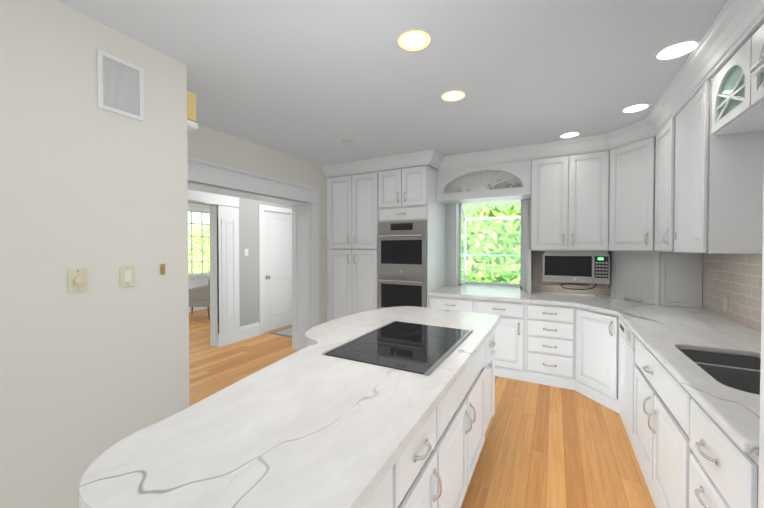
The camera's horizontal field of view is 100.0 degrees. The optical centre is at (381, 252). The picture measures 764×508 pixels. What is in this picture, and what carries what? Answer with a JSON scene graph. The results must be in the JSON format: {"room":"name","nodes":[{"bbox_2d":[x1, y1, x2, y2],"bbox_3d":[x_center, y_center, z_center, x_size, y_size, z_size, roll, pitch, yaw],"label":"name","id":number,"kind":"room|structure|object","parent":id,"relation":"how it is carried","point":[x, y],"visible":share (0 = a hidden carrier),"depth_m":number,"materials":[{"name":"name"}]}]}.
{"room":"kitchen","nodes":[
{"label":"kitchen","id":0,"kind":"room"},
{"bbox_2d":[0,0,191,507],"bbox_3d":[-2.030,0.134,0.883,0.150,2.680,2.890,0,1,28],"label":"wall","id":1,"kind":"structure","parent":0,"point":[98,368],"depth_m":1.63,"materials":[{"name":"paint"}]},
{"bbox_2d":[68,268,86,292],"bbox_3d":[-1.532,0.143,1.621,0.025,0.118,0.074,0,1,28],"label":"light switch","id":2,"kind":"object","parent":1,"relation":"attached to","point":[77,280],"visible":1,"depth_m":1.62,"materials":[{"name":"beige plastic"}]},
{"bbox_2d":[97,49,143,121],"bbox_3d":[-1.447,-0.917,1.784,0.006,0.305,0.215,0,1,28],"label":"air vent","id":3,"kind":"object","parent":1,"relation":"in","point":[120,85],"visible":1,"depth_m":1.78,"materials":[{"name":"metal"}]},
{"bbox_2d":[120,265,134,286],"bbox_3d":[-1.438,0.135,1.814,0.008,0.118,0.074,0,1,28],"label":"switch plate","id":4,"kind":"object","parent":1,"relation":"attached to","point":[127,275],"visible":1,"depth_m":1.81,"materials":[{"name":"beige plastic"}]},
{"bbox_2d":[160,264,164,274],"bbox_3d":[-1.349,0.106,1.976,0.009,0.065,0.028,0,1,28],"label":"button","id":5,"kind":"object","parent":1,"relation":"attached to","point":[162,269],"visible":1,"depth_m":1.97,"materials":[{"name":"gold metal"}]},
{"bbox_2d":[187,91,197,131],"bbox_3d":[-1.354,-0.950,2.189,0.208,0.230,0.073,0,1,28],"label":"door chime","id":6,"kind":"object","parent":1,"relation":"attached to","point":[192,124],"visible":0.46,"depth_m":2.14,"materials":[{"name":"yellow paint"}]},
{"bbox_2d":[192,124,347,326],"bbox_3d":[-1.450,0.089,4.029,0.330,2.680,3.500,0,1,28],"label":"wall","id":7,"kind":"structure","parent":0,"point":[211,145],"depth_m":4.66,"materials":[{"name":"paint"}]},
{"bbox_2d":[189,307,206,311],"bbox_3d":[-5.092,1.328,6.214,0.016,0.140,4.960,0,1,28],"label":"baseboard","id":8,"kind":"structure","parent":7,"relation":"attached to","point":[194,308],"depth_m":7.57,"materials":[{"name":"white wood"}]},
{"bbox_2d":[188,206,209,288],"bbox_3d":[-4.594,0.095,7.121,0.120,2.280,2.500,0,1,28],"label":"window","id":9,"kind":"structure","parent":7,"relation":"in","point":[199,279],"depth_m":7.59,"materials":[{"name":"white wood"}]},
{"bbox_2d":[188,212,209,272],"bbox_3d":[-4.560,-0.217,7.268,0.004,1.500,2.000,0,1,28],"label":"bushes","id":10,"kind":"object","parent":9,"relation":"attached to","point":[205,266],"depth_m":7.62,"materials":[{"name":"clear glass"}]},
{"bbox_2d":[188,189,291,346],"bbox_3d":[-2.682,0.258,4.474,0.240,2.330,4.210,0,1,28],"label":"door frame","id":11,"kind":"structure","parent":7,"relation":"attached to","point":[225,328],"depth_m":4.89,"materials":[{"name":"white wood"}]},
{"bbox_2d":[240,322,259,339],"bbox_3d":[-2.177,1.301,5.296,0.020,0.220,0.380,0,1,28],"label":"baseboard","id":12,"kind":"structure","parent":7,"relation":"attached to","point":[250,330],"depth_m":5.29,"materials":[{"name":"white wood"}]},
{"bbox_2d":[187,157,321,349],"bbox_3d":[-1.601,0.271,3.733,0.385,2.325,2.350,0,1,28],"label":"trim","id":13,"kind":"structure","parent":7,"relation":"attached to","point":[305,270],"depth_m":4.52,"materials":[{"name":"white wood"}]},
{"bbox_2d":[264,211,291,331],"bbox_3d":[-1.856,0.338,5.881,0.112,2.106,0.765,0,1,28],"label":"hall door","id":14,"kind":"structure","parent":7,"relation":"in","point":[277,270],"depth_m":5.84,"materials":[{"name":"white wood"}]},
{"bbox_2d":[321,0,763,177],"bbox_3d":[0.348,-1.160,2.939,3.868,0.148,2.883,0,1,28],"label":"crown molding","id":15,"kind":"structure","parent":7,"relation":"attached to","point":[733,27],"depth_m":3.00,"materials":[{"name":"white wood"}]},
{"bbox_2d":[56,0,763,174],"bbox_3d":[-1.813,-1.269,3.160,9.255,0.060,7.800,0,1,28],"label":"ceiling","id":16,"kind":"structure","parent":0,"point":[312,81],"depth_m":2.10,"materials":[{"name":"paint"}]},
{"bbox_2d":[338,138,356,143],"bbox_3d":[-0.388,-1.242,3.586,0.214,0.006,0.214,0,1,28],"label":"recessed light","id":17,"kind":"object","parent":16,"relation":"in","point":[347,141],"visible":1,"depth_m":3.58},
{"bbox_2d":[394,27,433,52],"bbox_3d":[0.185,-1.217,1.846,0.228,0.006,0.228,0,1,28],"label":"recessed light","id":18,"kind":"object","parent":16,"relation":"in","point":[413,39],"visible":1,"depth_m":1.84,"materials":[{"name":"white"}]},
{"bbox_2d":[439,89,467,102],"bbox_3d":[0.559,-1.226,2.519,0.224,0.006,0.224,0,1,28],"label":"recessed light","id":19,"kind":"object","parent":16,"relation":"in","point":[452,95],"visible":1,"depth_m":2.51,"materials":[{"name":"white"}]},
{"bbox_2d":[558,131,580,138],"bbox_3d":[1.986,-1.239,3.397,0.214,0.006,0.214,0,1,28],"label":"recessed light","id":20,"kind":"object","parent":16,"relation":"in","point":[571,134],"visible":1,"depth_m":3.40,"materials":[{"name":"white"}]},
{"bbox_2d":[620,102,651,113],"bbox_3d":[2.168,-1.230,2.743,0.214,0.006,0.214,0,1,28],"label":"recessed light","id":21,"kind":"object","parent":16,"relation":"in","point":[636,108],"visible":1,"depth_m":2.74,"materials":[{"name":"white"}]},
{"bbox_2d":[652,38,700,61],"bbox_3d":[1.781,-1.218,1.941,0.224,0.006,0.224,0,1,28],"label":"recessed light","id":22,"kind":"object","parent":16,"relation":"in","point":[677,50],"visible":0.98,"depth_m":1.94,"materials":[{"name":"white"}]},
{"bbox_2d":[189,309,655,507],"bbox_3d":[-1.813,1.471,3.199,9.255,0.060,7.800,0,1,28],"label":"floor","id":23,"kind":"structure","parent":0,"point":[546,446],"depth_m":2.47,"materials":[{"name":"brown wood"}]},
{"bbox_2d":[189,278,209,319],"bbox_3d":[-3.857,0.959,6.874,0.756,0.861,0.716,0,1,-7],"label":"armchair","id":24,"kind":"object","parent":23,"relation":"on","point":[199,296],"visible":0.46,"depth_m":6.55,"materials":[{"name":"beige fabric"}]},
{"bbox_2d":[270,327,291,336],"bbox_3d":[-1.537,1.397,5.730,0.500,0.013,0.720,0,1,28],"label":"door mat","id":25,"kind":"object","parent":23,"relation":"on","point":[286,332],"visible":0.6,"depth_m":5.56,"materials":[{"name":"fabric"}]},
{"bbox_2d":[327,165,445,321],"bbox_3d":[0.044,0.153,4.776,1.608,2.530,0.825,0,1,28],"label":"pantry cabinet","id":26,"kind":"object","parent":23,"relation":"on","point":[360,207],"visible":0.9,"depth_m":4.50,"materials":[{"name":"white wood"}]},
{"bbox_2d":[377,220,426,308],"bbox_3d":[0.241,0.236,4.206,0.700,1.280,0.105,0,1,28],"label":"double oven","id":27,"kind":"object","parent":26,"relation":"in","point":[402,263],"visible":0.96,"depth_m":4.20,"materials":[{"name":"silver metal"}]},
{"bbox_2d":[362,329,495,507],"bbox_3d":[0.121,1.022,1.762,0.657,0.879,2.396,0,1,28],"label":"kitchen island","id":28,"kind":"object","parent":23,"relation":"on","point":[434,465],"visible":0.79,"depth_m":1.51,"materials":[{"name":"white wood"}]},
{"bbox_2d":[79,306,499,507],"bbox_3d":[-0.090,0.560,1.861,1.135,0.040,2.560,0,1,28],"label":"island countertop","id":29,"kind":"structure","parent":28,"relation":"on","point":[311,426],"depth_m":0.97,"materials":[{"name":"stone"}]},
{"bbox_2d":[322,321,472,375],"bbox_3d":[0.149,0.534,1.930,0.592,0.008,0.858,0,1,28],"label":"cooktop","id":30,"kind":"object","parent":29,"relation":"in","point":[427,350],"visible":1,"depth_m":1.81,"materials":[{"name":"black glass"}]},
{"bbox_2d":[576,319,615,394],"bbox_3d":[2.060,0.952,3.097,0.297,0.593,0.332,0,1,28],"label":"base cabinet","id":31,"kind":"object","parent":23,"relation":"on","point":[595,342],"depth_m":3.08,"materials":[{"name":"white wood"}]},
{"bbox_2d":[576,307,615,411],"bbox_3d":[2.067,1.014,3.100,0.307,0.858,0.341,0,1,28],"label":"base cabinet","id":32,"kind":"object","parent":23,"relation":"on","point":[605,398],"depth_m":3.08,"materials":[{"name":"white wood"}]},
{"bbox_2d":[616,316,631,434],"bbox_3d":[2.273,1.012,2.417,0.719,0.880,0.609,0,1,28],"label":"dishwasher","id":33,"kind":"object","parent":23,"relation":"on","point":[623,333],"depth_m":2.68,"materials":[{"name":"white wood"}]},
{"bbox_2d":[628,332,675,507],"bbox_3d":[1.877,1.023,1.682,0.719,0.880,1.061,0,1,28],"label":"base cabinet","id":34,"kind":"object","parent":23,"relation":"on","point":[651,387],"depth_m":1.85,"materials":[{"name":"white wood"}]},
{"bbox_2d":[680,350,760,394],"bbox_3d":[1.751,0.703,1.501,0.500,0.232,0.790,0,1,28],"label":"sink","id":35,"kind":"object","parent":34,"relation":"in","point":[741,373],"visible":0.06,"depth_m":1.65,"materials":[{"name":"black metal"}]},
{"bbox_2d":[672,380,758,507],"bbox_3d":[1.527,1.032,1.030,0.719,0.880,0.555,0,1,28],"label":"base cabinet","id":36,"kind":"object","parent":23,"relation":"on","point":[689,452],"depth_m":1.20,"materials":[{"name":"white wood"}]},
{"bbox_2d":[750,57,763,507],"bbox_3d":[1.148,0.216,0.357,0.759,2.530,0.935,0,1,28],"label":"tall cabinet","id":37,"kind":"object","parent":23,"relation":"on","point":[757,68],"visible":1,"depth_m":0.91,"materials":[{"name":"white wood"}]},
{"bbox_2d":[433,148,615,294],"bbox_3d":[1.433,0.081,4.583,4.240,2.680,0.150,0,1,28],"label":"wall","id":38,"kind":"structure","parent":0,"point":[450,187],"depth_m":4.55,"materials":[{"name":"paint"}]},
{"bbox_2d":[437,160,530,204],"bbox_3d":[1.359,-0.900,4.272,1.166,0.410,0.440,0,1,28],"label":"window valance","id":39,"kind":"object","parent":38,"relation":"attached to","point":[521,170],"visible":1,"depth_m":4.09,"materials":[{"name":"white wood"}]},
{"bbox_2d":[453,179,521,192],"bbox_3d":[1.385,-0.838,4.251,0.888,0.225,0.239,0,1,28],"label":"pottery","id":40,"kind":"object","parent":39,"relation":"on","point":[503,184],"visible":0.46,"depth_m":4.09,"materials":[{"name":"ceramic"}]},
{"bbox_2d":[450,200,527,289],"bbox_3d":[1.575,-0.100,4.675,1.040,1.280,0.488,0,1,28],"label":"window","id":41,"kind":"structure","parent":38,"relation":"in","point":[457,213],"depth_m":4.70,"materials":[{"name":"wood"}]},
{"bbox_2d":[459,200,520,282],"bbox_3d":[1.591,-0.128,4.694,0.860,1.185,0.440,0,1,28],"label":"window panel","id":42,"kind":"object","parent":41,"relation":"attached to","point":[500,255],"visible":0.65,"depth_m":4.86,"materials":[{"name":"clear glass"}]},
{"bbox_2d":[531,151,602,252],"bbox_3d":[2.215,-0.558,3.779,0.802,1.079,0.504,0,1,28],"label":"upper cabinet","id":43,"kind":"object","parent":38,"relation":"attached to","point":[567,191],"depth_m":3.63,"materials":[{"name":"white wood"}]},
{"bbox_2d":[543,251,609,289],"bbox_3d":[2.282,0.225,3.815,0.655,0.484,0.378,0,1,28],"label":"microwave","id":44,"kind":"object","parent":43,"relation":"in","point":[591,267],"visible":0.98,"depth_m":3.64,"materials":[{"name":"silver metal"}]},
{"bbox_2d":[533,251,608,294],"bbox_3d":[2.611,0.246,3.859,1.440,0.528,0.007,0,1,28],"label":"backsplash","id":45,"kind":"structure","parent":38,"relation":"attached to","point":[538,283],"depth_m":4.08,"materials":[{"name":"tile"}]},
{"bbox_2d":[428,286,760,455],"bbox_3d":[1.327,0.548,2.679,2.641,0.040,3.311,0,1,28],"label":"countertop","id":46,"kind":"structure","parent":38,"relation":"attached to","point":[665,335],"depth_m":2.02,"materials":[{"name":"stone"}]},
{"bbox_2d":[609,251,702,307],"bbox_3d":[2.833,0.253,3.394,0.652,0.528,0.596,0,1,28],"label":"appliance garage","id":47,"kind":"object","parent":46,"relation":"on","point":[674,279],"visible":0.98,"depth_m":3.15,"materials":[{"name":"white wood"}]},
{"bbox_2d":[599,149,614,250],"bbox_3d":[2.465,-0.550,3.236,0.374,1.052,0.344,0,1,28],"label":"upper cabinet","id":48,"kind":"object","parent":38,"relation":"attached to","point":[608,156],"depth_m":3.45,"materials":[{"name":"white wood"}]},
{"bbox_2d":[611,139,646,244],"bbox_3d":[2.488,-0.584,3.214,0.304,0.992,0.329,0,1,28],"label":"upper cabinet","id":49,"kind":"object","parent":38,"relation":"attached to","point":[629,175],"depth_m":3.22,"materials":[{"name":"white wood"}]},
{"bbox_2d":[647,105,750,252],"bbox_3d":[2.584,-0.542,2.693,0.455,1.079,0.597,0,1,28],"label":"upper cabinet","id":50,"kind":"object","parent":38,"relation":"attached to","point":[685,180],"depth_m":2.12,"materials":[{"name":"white wood"}]},
{"bbox_2d":[702,253,761,331],"bbox_3d":[2.487,0.272,2.051,0.008,0.528,3.309,0,1,28],"label":"backsplash","id":51,"kind":"structure","parent":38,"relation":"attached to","point":[736,279],"depth_m":2.45,"materials":[{"name":"tile"}]},
{"bbox_2d":[723,296,727,312],"bbox_3d":[2.764,0.419,2.582,0.006,0.120,0.080,0,1,28],"label":"electrical outlet plate","id":52,"kind":"object","parent":51,"relation":"attached to","point":[725,304],"visible":1,"depth_m":2.58,"materials":[{"name":"beige plastic"}]},
{"bbox_2d":[711,23,763,135],"bbox_3d":[1.863,-0.882,1.273,0.383,0.360,1.381,0,1,28],"label":"upper cabinet","id":53,"kind":"object","parent":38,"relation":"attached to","point":[737,97],"visible":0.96,"depth_m":1.71,"materials":[{"name":"white wood"}]},
{"label":"outside","id":54,"kind":"structure","parent":0,"visible":0},
{"bbox_2d":[188,200,520,282],"bbox_3d":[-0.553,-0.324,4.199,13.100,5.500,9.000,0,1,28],"label":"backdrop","id":55,"kind":"structure","parent":54,"point":[469,207],"depth_m":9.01,"materials":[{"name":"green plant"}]},
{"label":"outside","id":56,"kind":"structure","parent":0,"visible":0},
{"bbox_2d":[461,204,520,283],"bbox_3d":[2.103,0.069,5.782,2.096,1.772,1.503,0,1,28],"label":"bushes","id":57,"kind":"object","parent":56,"point":[491,213],"depth_m":5.40,"materials":[{"name":"green plant"}]}
]}

